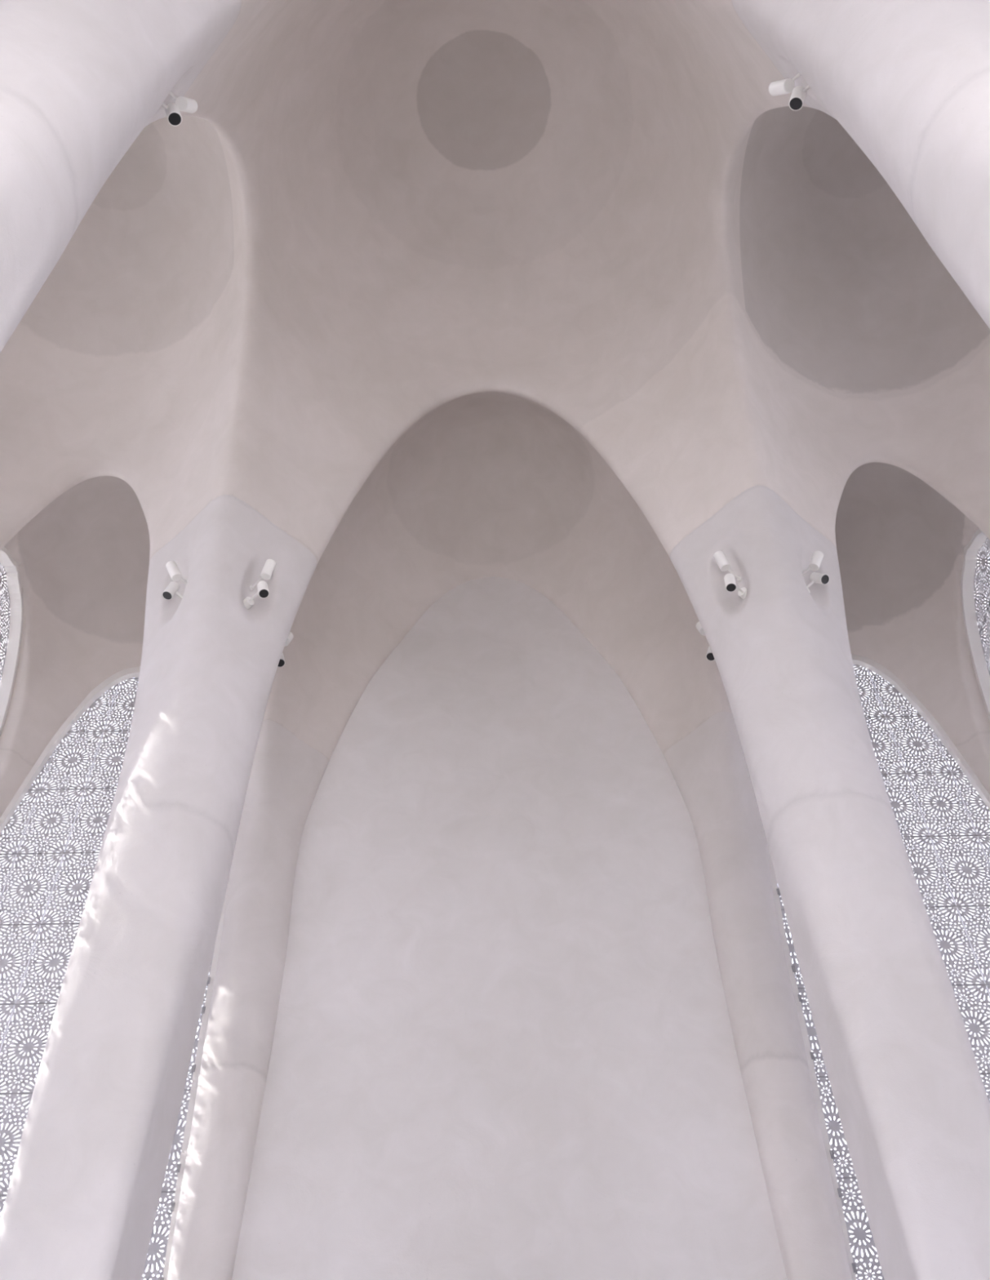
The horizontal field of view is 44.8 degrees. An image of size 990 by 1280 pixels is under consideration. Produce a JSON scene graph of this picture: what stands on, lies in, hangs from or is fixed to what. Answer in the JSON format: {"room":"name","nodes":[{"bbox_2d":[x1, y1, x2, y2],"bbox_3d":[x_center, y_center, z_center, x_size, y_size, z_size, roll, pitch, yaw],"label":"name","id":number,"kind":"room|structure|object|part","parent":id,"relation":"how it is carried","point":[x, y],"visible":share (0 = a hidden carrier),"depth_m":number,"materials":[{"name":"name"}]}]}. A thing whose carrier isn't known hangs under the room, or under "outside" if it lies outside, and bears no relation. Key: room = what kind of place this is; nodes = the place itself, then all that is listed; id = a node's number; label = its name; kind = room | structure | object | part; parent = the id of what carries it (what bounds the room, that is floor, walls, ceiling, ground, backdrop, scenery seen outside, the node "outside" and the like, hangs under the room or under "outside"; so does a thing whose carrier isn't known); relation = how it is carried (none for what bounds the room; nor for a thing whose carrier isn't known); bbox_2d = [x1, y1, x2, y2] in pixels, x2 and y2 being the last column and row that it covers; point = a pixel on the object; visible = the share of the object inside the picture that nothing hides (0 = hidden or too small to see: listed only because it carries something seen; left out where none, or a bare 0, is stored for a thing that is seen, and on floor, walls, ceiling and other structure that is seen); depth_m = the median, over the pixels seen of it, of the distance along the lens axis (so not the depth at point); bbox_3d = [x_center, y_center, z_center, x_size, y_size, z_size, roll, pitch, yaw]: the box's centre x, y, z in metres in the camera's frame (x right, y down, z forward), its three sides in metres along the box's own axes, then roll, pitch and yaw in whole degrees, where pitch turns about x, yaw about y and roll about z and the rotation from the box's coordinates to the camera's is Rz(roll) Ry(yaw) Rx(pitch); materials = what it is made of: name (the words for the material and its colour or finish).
{"room":"mosque","nodes":[
{"label":"mosque","id":0,"kind":"room"},
{"bbox_2d":[0,750,33,817],"bbox_3d":[-5.434,0.206,5.279,0.868,11.100,12.900,-1,-49,0],"label":"wall","id":1,"kind":"structure","parent":0,"point":[14,768],"depth_m":13.39,"materials":[{"name":"paint"}]},
{"bbox_2d":[0,546,23,736],"bbox_3d":[-5.629,3.456,9.214,0.156,13.670,3.531,-1,-49,0],"label":"window","id":2,"kind":"structure","parent":1,"relation":"in","point":[11,594],"depth_m":14.16,"materials":[{"name":"silver metal"}]},
{"bbox_3d":[-5.774,0.649,14.014,0.008,0.908,0.501,-1,-49,0],"label":"lattice panel","id":3,"kind":"part","parent":2,"relation":"part of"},
{"bbox_3d":[-5.779,0.267,13.684,0.008,0.908,0.501,-1,-49,0],"label":"lattice panel","id":4,"kind":"part","parent":2,"relation":"part of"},
{"bbox_3d":[-5.799,-0.711,14.044,0.008,0.908,0.501,-1,-49,0],"label":"lattice panel","id":5,"kind":"part","parent":2,"relation":"part of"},
{"bbox_3d":[-5.794,-0.329,14.374,0.008,0.908,0.501,-1,-49,0],"label":"lattice panel","id":6,"kind":"part","parent":2,"relation":"part of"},
{"bbox_2d":[0,0,989,764],"bbox_3d":[-0.099,-5.531,11.843,11.820,6.160,12.900,-1,-49,0],"label":"ceiling","id":7,"kind":"structure","parent":0,"point":[447,295],"depth_m":13.81,"materials":[{"name":"paint"}]},
{"bbox_2d":[231,577,787,1279],"bbox_3d":[0.075,3.743,10.959,5.000,14.900,0.001,-1,-49,0],"label":"wall","id":8,"kind":"structure","parent":0,"point":[504,1046],"depth_m":11.30,"materials":[{"name":"paint"}]},
{"bbox_2d":[0,666,227,1279],"bbox_3d":[-4.038,4.316,10.354,4.036,13.670,0.108,-1,-49,0],"label":"lattice screen","id":9,"kind":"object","parent":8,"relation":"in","point":[95,696],"depth_m":12.35,"materials":[{"name":"silver metal"}]},
{"bbox_3d":[-4.276,4.948,9.690,0.501,0.908,0.008,-1,-49,0],"label":"lattice panel","id":10,"kind":"part","parent":9,"relation":"part of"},
{"bbox_3d":[-4.810,3.767,11.067,0.501,0.908,0.008,-1,-49,0],"label":"lattice panel","id":11,"kind":"part","parent":9,"relation":"part of","materials":[{"name":"grey metal"}]},
{"bbox_3d":[-5.345,2.585,12.445,0.501,0.908,0.008,-1,-49,0],"label":"lattice panel","id":12,"kind":"part","parent":9,"relation":"part of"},
{"bbox_3d":[-4.291,4.353,10.380,0.501,0.908,0.008,-1,-49,0],"label":"lattice panel","id":13,"kind":"part","parent":9,"relation":"part of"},
{"bbox_3d":[-5.360,1.990,13.135,0.501,0.908,0.008,-1,-49,0],"label":"lattice panel","id":14,"kind":"part","parent":9,"relation":"part of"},
{"bbox_3d":[-4.825,3.171,11.757,0.501,0.908,0.008,-1,-49,0],"label":"lattice panel","id":15,"kind":"part","parent":9,"relation":"part of","materials":[{"name":"grey metal"}]},
{"bbox_3d":[-4.305,3.757,11.070,0.501,0.908,0.008,-1,-49,0],"label":"lattice panel","id":16,"kind":"part","parent":9,"relation":"part of","materials":[{"name":"grey metal"}]},
{"bbox_3d":[-4.840,2.576,12.447,0.501,0.908,0.008,-1,-49,0],"label":"lattice panel","id":17,"kind":"part","parent":9,"relation":"part of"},
{"bbox_3d":[-5.375,1.394,13.825,0.501,0.908,0.008,-1,-49,0],"label":"lattice panel","id":18,"kind":"part","parent":9,"relation":"part of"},
{"bbox_3d":[-4.320,3.162,11.760,0.501,0.908,0.008,-1,-49,0],"label":"lattice panel","id":19,"kind":"part","parent":9,"relation":"part of","materials":[{"name":"grey metal"}]},
{"bbox_3d":[-4.855,1.980,13.138,0.501,0.908,0.008,-1,-49,0],"label":"lattice panel","id":20,"kind":"part","parent":9,"relation":"part of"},
{"bbox_3d":[-4.335,2.567,12.450,0.501,0.908,0.008,-1,-49,0],"label":"lattice panel","id":21,"kind":"part","parent":9,"relation":"part of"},
{"bbox_3d":[-4.870,1.385,13.828,0.501,0.908,0.008,-1,-49,0],"label":"lattice panel","id":22,"kind":"part","parent":9,"relation":"part of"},
{"bbox_3d":[-4.350,1.971,13.140,0.501,0.908,0.008,-1,-49,0],"label":"lattice panel","id":23,"kind":"part","parent":9,"relation":"part of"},
{"bbox_3d":[-4.885,0.789,14.518,0.501,0.908,0.008,-1,-49,0],"label":"lattice panel","id":24,"kind":"part","parent":9,"relation":"part of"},
{"bbox_3d":[-4.365,1.376,13.831,0.501,0.908,0.008,-1,-49,0],"label":"lattice panel","id":25,"kind":"part","parent":9,"relation":"part of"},
{"bbox_3d":[-4.380,0.780,14.521,0.501,0.908,0.008,-1,-49,0],"label":"lattice panel","id":26,"kind":"part","parent":9,"relation":"part of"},
{"bbox_3d":[-2.761,4.921,9.699,0.501,0.908,0.008,-1,-49,0],"label":"lattice panel","id":27,"kind":"part","parent":9,"relation":"part of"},
{"bbox_3d":[-2.776,4.325,10.389,0.501,0.908,0.008,-1,-49,0],"label":"lattice panel","id":28,"kind":"part","parent":9,"relation":"part of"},
{"bbox_3d":[-2.791,3.730,11.079,0.501,0.908,0.008,-1,-49,0],"label":"lattice panel","id":29,"kind":"part","parent":9,"relation":"part of","materials":[{"name":"grey metal"}]},
{"bbox_3d":[-2.806,3.134,11.769,0.501,0.908,0.008,-1,-49,0],"label":"lattice panel","id":30,"kind":"part","parent":9,"relation":"part of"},
{"bbox_2d":[767,653,989,1279],"bbox_3d":[4.208,4.166,10.402,4.036,13.670,0.108,-1,-49,0],"label":"lattice screen","id":31,"kind":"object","parent":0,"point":[861,663],"depth_m":12.50,"materials":[{"name":"silver metal"}]},
{"bbox_3d":[2.901,2.434,12.492,0.501,0.908,0.008,-1,-49,0],"label":"lattice panel","id":32,"kind":"part","parent":31,"relation":"part of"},
{"bbox_3d":[2.916,3.030,11.802,0.501,0.908,0.008,-1,-49,0],"label":"lattice panel","id":33,"kind":"part","parent":31,"relation":"part of","materials":[{"name":"grey metal"}]},
{"bbox_3d":[2.931,3.625,11.112,0.501,0.908,0.008,-1,-49,0],"label":"lattice panel","id":34,"kind":"part","parent":31,"relation":"part of","materials":[{"name":"grey metal"}]},
{"bbox_3d":[2.946,4.221,10.422,0.501,0.908,0.008,-1,-49,0],"label":"lattice panel","id":35,"kind":"part","parent":31,"relation":"part of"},
{"bbox_3d":[2.961,4.816,9.732,0.501,0.908,0.008,-1,-49,0],"label":"lattice panel","id":36,"kind":"part","parent":31,"relation":"part of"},
{"bbox_3d":[4.372,0.620,14.571,0.501,0.908,0.008,-1,-49,0],"label":"lattice panel","id":37,"kind":"part","parent":31,"relation":"part of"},
{"bbox_3d":[4.386,1.216,13.881,0.501,0.908,0.008,-1,-49,0],"label":"lattice panel","id":38,"kind":"part","parent":31,"relation":"part of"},
{"bbox_3d":[4.877,0.611,14.574,0.501,0.908,0.008,-1,-49,0],"label":"lattice panel","id":39,"kind":"part","parent":31,"relation":"part of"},
{"bbox_3d":[4.401,1.811,13.191,0.501,0.908,0.008,-1,-49,0],"label":"lattice panel","id":40,"kind":"part","parent":31,"relation":"part of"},
{"bbox_3d":[4.891,1.206,13.884,0.501,0.908,0.008,-1,-49,0],"label":"lattice panel","id":41,"kind":"part","parent":31,"relation":"part of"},
{"bbox_3d":[4.416,2.407,12.501,0.501,0.908,0.008,-1,-49,0],"label":"lattice panel","id":42,"kind":"part","parent":31,"relation":"part of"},
{"bbox_3d":[4.906,1.802,13.194,0.501,0.908,0.008,-1,-49,0],"label":"lattice panel","id":43,"kind":"part","parent":31,"relation":"part of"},
{"bbox_3d":[5.396,1.197,13.887,0.501,0.908,0.008,-1,-49,0],"label":"lattice panel","id":44,"kind":"part","parent":31,"relation":"part of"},
{"bbox_3d":[4.431,3.002,11.811,0.501,0.908,0.008,-1,-49,0],"label":"lattice panel","id":45,"kind":"part","parent":31,"relation":"part of","materials":[{"name":"grey metal"}]},
{"bbox_3d":[4.921,2.397,12.504,0.501,0.908,0.008,-1,-49,0],"label":"lattice panel","id":46,"kind":"part","parent":31,"relation":"part of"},
{"bbox_3d":[5.411,1.793,13.197,0.501,0.908,0.008,-1,-49,0],"label":"lattice panel","id":47,"kind":"part","parent":31,"relation":"part of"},
{"bbox_3d":[4.446,3.598,11.121,0.501,0.908,0.008,-1,-49,0],"label":"lattice panel","id":48,"kind":"part","parent":31,"relation":"part of","materials":[{"name":"grey metal"}]},
{"bbox_3d":[4.936,2.993,11.814,0.501,0.908,0.008,-1,-49,0],"label":"lattice panel","id":49,"kind":"part","parent":31,"relation":"part of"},
{"bbox_3d":[5.426,2.388,12.507,0.501,0.908,0.008,-1,-49,0],"label":"lattice panel","id":50,"kind":"part","parent":31,"relation":"part of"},
{"bbox_3d":[4.461,4.193,10.431,0.501,0.908,0.008,-1,-49,0],"label":"lattice panel","id":51,"kind":"part","parent":31,"relation":"part of","materials":[{"name":"grey metal"}]},
{"bbox_3d":[4.951,3.588,11.124,0.501,0.908,0.008,-1,-49,0],"label":"lattice panel","id":52,"kind":"part","parent":31,"relation":"part of","materials":[{"name":"grey metal"}]},
{"bbox_2d":[956,732,989,794],"bbox_3d":[5.516,0.006,5.342,0.868,11.100,12.900,-1,-49,0],"label":"wall","id":53,"kind":"structure","parent":0,"point":[975,750],"depth_m":13.46,"materials":[{"name":"paint"}]},
{"bbox_2d":[960,528,989,719],"bbox_3d":[5.785,3.248,9.280,0.156,13.670,3.531,-1,-49,0],"label":"window","id":54,"kind":"structure","parent":53,"relation":"in","point":[974,576],"depth_m":14.17,"materials":[{"name":"silver metal"}]},
{"bbox_3d":[5.752,-0.539,14.441,0.008,0.908,0.501,-1,-49,0],"label":"lattice panel","id":55,"kind":"part","parent":54,"relation":"part of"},
{"bbox_3d":[5.747,-0.922,14.111,0.008,0.908,0.501,-1,-49,0],"label":"lattice panel","id":56,"kind":"part","parent":54,"relation":"part of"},
{"bbox_3d":[5.767,0.056,13.751,0.008,0.908,0.501,-1,-49,0],"label":"lattice panel","id":57,"kind":"part","parent":54,"relation":"part of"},
{"bbox_3d":[5.772,0.438,14.081,0.008,0.908,0.501,-1,-49,0],"label":"lattice panel","id":58,"kind":"part","parent":54,"relation":"part of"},
{"label":"floor","id":59,"kind":"structure","parent":0,"visible":0},
{"bbox_2d":[0,0,241,352],"bbox_3d":[-2.510,-0.950,4.344,1.309,11.100,1.301,35,-58,-27],"label":"column","id":60,"kind":"structure","parent":59,"relation":"on","point":[81,80],"depth_m":6.15,"materials":[{"name":"paint"}]},
{"bbox_2d":[161,102,182,126],"bbox_3d":[-2.253,-3.601,8.059,0.346,0.193,0.117,33,-57,-26],"label":"spotlight","id":61,"kind":"object","parent":60,"relation":"attached to","point":[172,110],"visible":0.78,"depth_m":8.06,"materials":[{"name":"white metal"}]},
{"bbox_2d":[168,91,197,113],"bbox_3d":[-2.226,-3.801,8.300,0.109,0.199,0.397,-31,-56,23],"label":"spotlight","id":62,"kind":"object","parent":60,"relation":"attached to","point":[186,104],"visible":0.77,"depth_m":8.29,"materials":[{"name":"white metal"}]},
{"bbox_2d":[0,494,316,1279],"bbox_3d":[-2.461,2.878,7.649,1.287,11.100,1.278,-37,-58,26],"label":"column","id":63,"kind":"structure","parent":59,"relation":"on","point":[82,1197],"depth_m":8.27,"materials":[{"name":"paint"}]},
{"bbox_2d":[162,581,182,599],"bbox_3d":[-2.821,-0.396,10.779,0.331,0.193,0.101,31,-56,-25],"label":"spotlight","id":64,"kind":"object","parent":63,"relation":"attached to","point":[171,589],"visible":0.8,"depth_m":10.69,"materials":[{"name":"white metal"}]},
{"bbox_2d":[165,560,186,583],"bbox_3d":[-2.837,-0.580,10.965,0.383,0.199,0.112,28,-55,-23],"label":"spotlight","id":65,"kind":"object","parent":63,"relation":"attached to","point":[171,566],"visible":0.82,"depth_m":10.88,"materials":[{"name":"white metal"}]},
{"bbox_2d":[243,581,269,608],"bbox_3d":[-2.162,-0.378,10.776,0.097,0.196,0.404,36,-59,-28],"label":"spotlight","id":66,"kind":"object","parent":63,"relation":"attached to","point":[263,592],"visible":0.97,"depth_m":10.72,"materials":[{"name":"white metal"}]},
{"bbox_2d":[248,559,275,591],"bbox_3d":[-2.171,-0.581,11.046,0.388,0.195,0.095,-35,-57,26],"label":"spotlight","id":67,"kind":"object","parent":63,"relation":"attached to","point":[268,567],"visible":0.98,"depth_m":10.96,"materials":[{"name":"white metal"}]},
{"bbox_2d":[277,653,284,667],"bbox_3d":[-2.198,0.108,11.557,0.399,0.198,0.149,36,-59,-28],"label":"spotlight","id":68,"kind":"object","parent":63,"relation":"attached to","point":[282,662],"visible":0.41,"depth_m":11.56,"materials":[{"name":"metal"}]},
{"bbox_2d":[284,631,293,646],"bbox_3d":[-2.111,-0.087,11.646,0.121,0.199,0.403,-30,-55,22],"label":"spotlight","id":69,"kind":"object","parent":63,"relation":"attached to","point":[290,637],"visible":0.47,"depth_m":11.66,"materials":[{"name":"white metal"}]},
{"bbox_2d":[166,720,328,1279],"bbox_3d":[-2.450,4.773,9.284,1.266,11.100,0.692,-1,-49,0],"label":"column","id":70,"kind":"structure","parent":59,"relation":"on","point":[286,773],"depth_m":11.04,"materials":[{"name":"paint"}]},
{"bbox_2d":[664,711,852,1279],"bbox_3d":[2.656,4.679,9.313,1.266,11.100,0.692,-1,-49,0],"label":"column","id":71,"kind":"structure","parent":59,"relation":"on","point":[708,767],"depth_m":11.06,"materials":[{"name":"paint"}]},
{"bbox_2d":[670,485,989,1279],"bbox_3d":[2.620,2.763,7.658,1.281,11.100,1.284,-37,-58,26],"label":"column","id":72,"kind":"structure","parent":59,"relation":"on","point":[912,1101],"depth_m":8.34,"materials":[{"name":"paint"}]},
{"bbox_2d":[696,621,705,635],"bbox_3d":[2.109,-0.192,11.694,0.122,0.198,0.398,28,-55,-23],"label":"spotlight","id":73,"kind":"object","parent":72,"relation":"attached to","point":[699,627],"visible":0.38,"depth_m":11.70,"materials":[{"name":"white metal"}]},
{"bbox_2d":[706,645,715,661],"bbox_3d":[2.203,0.038,11.558,0.153,0.199,0.397,33,-57,-26],"label":"spotlight","id":74,"kind":"object","parent":72,"relation":"attached to","point":[709,656],"visible":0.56,"depth_m":11.56,"materials":[{"name":"white metal"}]},
{"bbox_2d":[713,551,741,582],"bbox_3d":[2.176,-0.662,11.041,0.396,0.197,0.100,31,-57,-25],"label":"spotlight","id":75,"kind":"object","parent":72,"relation":"attached to","point":[721,559],"visible":0.97,"depth_m":10.96,"materials":[{"name":"white metal"}]},
{"bbox_2d":[724,573,746,599],"bbox_3d":[2.185,-0.439,10.746,0.099,0.228,0.411,-34,-57,25],"label":"spotlight","id":76,"kind":"object","parent":72,"relation":"attached to","point":[730,580],"visible":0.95,"depth_m":10.64,"materials":[{"name":"white metal"}]},
{"bbox_2d":[802,551,823,574],"bbox_3d":[2.857,-0.675,11.038,0.377,0.198,0.115,-30,-55,22],"label":"spotlight","id":77,"kind":"object","parent":72,"relation":"attached to","point":[817,557],"visible":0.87,"depth_m":10.96,"materials":[{"name":"white metal"}]},
{"bbox_2d":[806,572,830,592],"bbox_3d":[2.870,-0.511,10.897,0.350,0.224,0.132,-27,-54,21],"label":"spotlight","id":78,"kind":"object","parent":72,"relation":"attached to","point":[815,577],"visible":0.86,"depth_m":10.83,"materials":[{"name":"white metal"}]},
{"bbox_2d":[731,0,989,328],"bbox_3d":[2.563,-1.043,4.373,1.309,11.100,1.301,-37,-58,27],"label":"column","id":79,"kind":"structure","parent":59,"relation":"on","point":[908,81],"depth_m":6.10,"materials":[{"name":"paint"}]},
{"bbox_2d":[768,72,800,96],"bbox_3d":[2.081,-3.906,8.292,0.408,0.198,0.095,-36,-57,26],"label":"spotlight","id":80,"kind":"object","parent":79,"relation":"attached to","point":[783,86],"visible":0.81,"depth_m":8.28,"materials":[{"name":"white metal"}]},
{"bbox_2d":[788,84,810,111],"bbox_3d":[2.120,-3.712,8.056,0.352,0.195,0.112,-35,-57,26],"label":"spotlight","id":81,"kind":"object","parent":79,"relation":"attached to","point":[798,94],"visible":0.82,"depth_m":8.06,"materials":[{"name":"white metal"}]}
]}

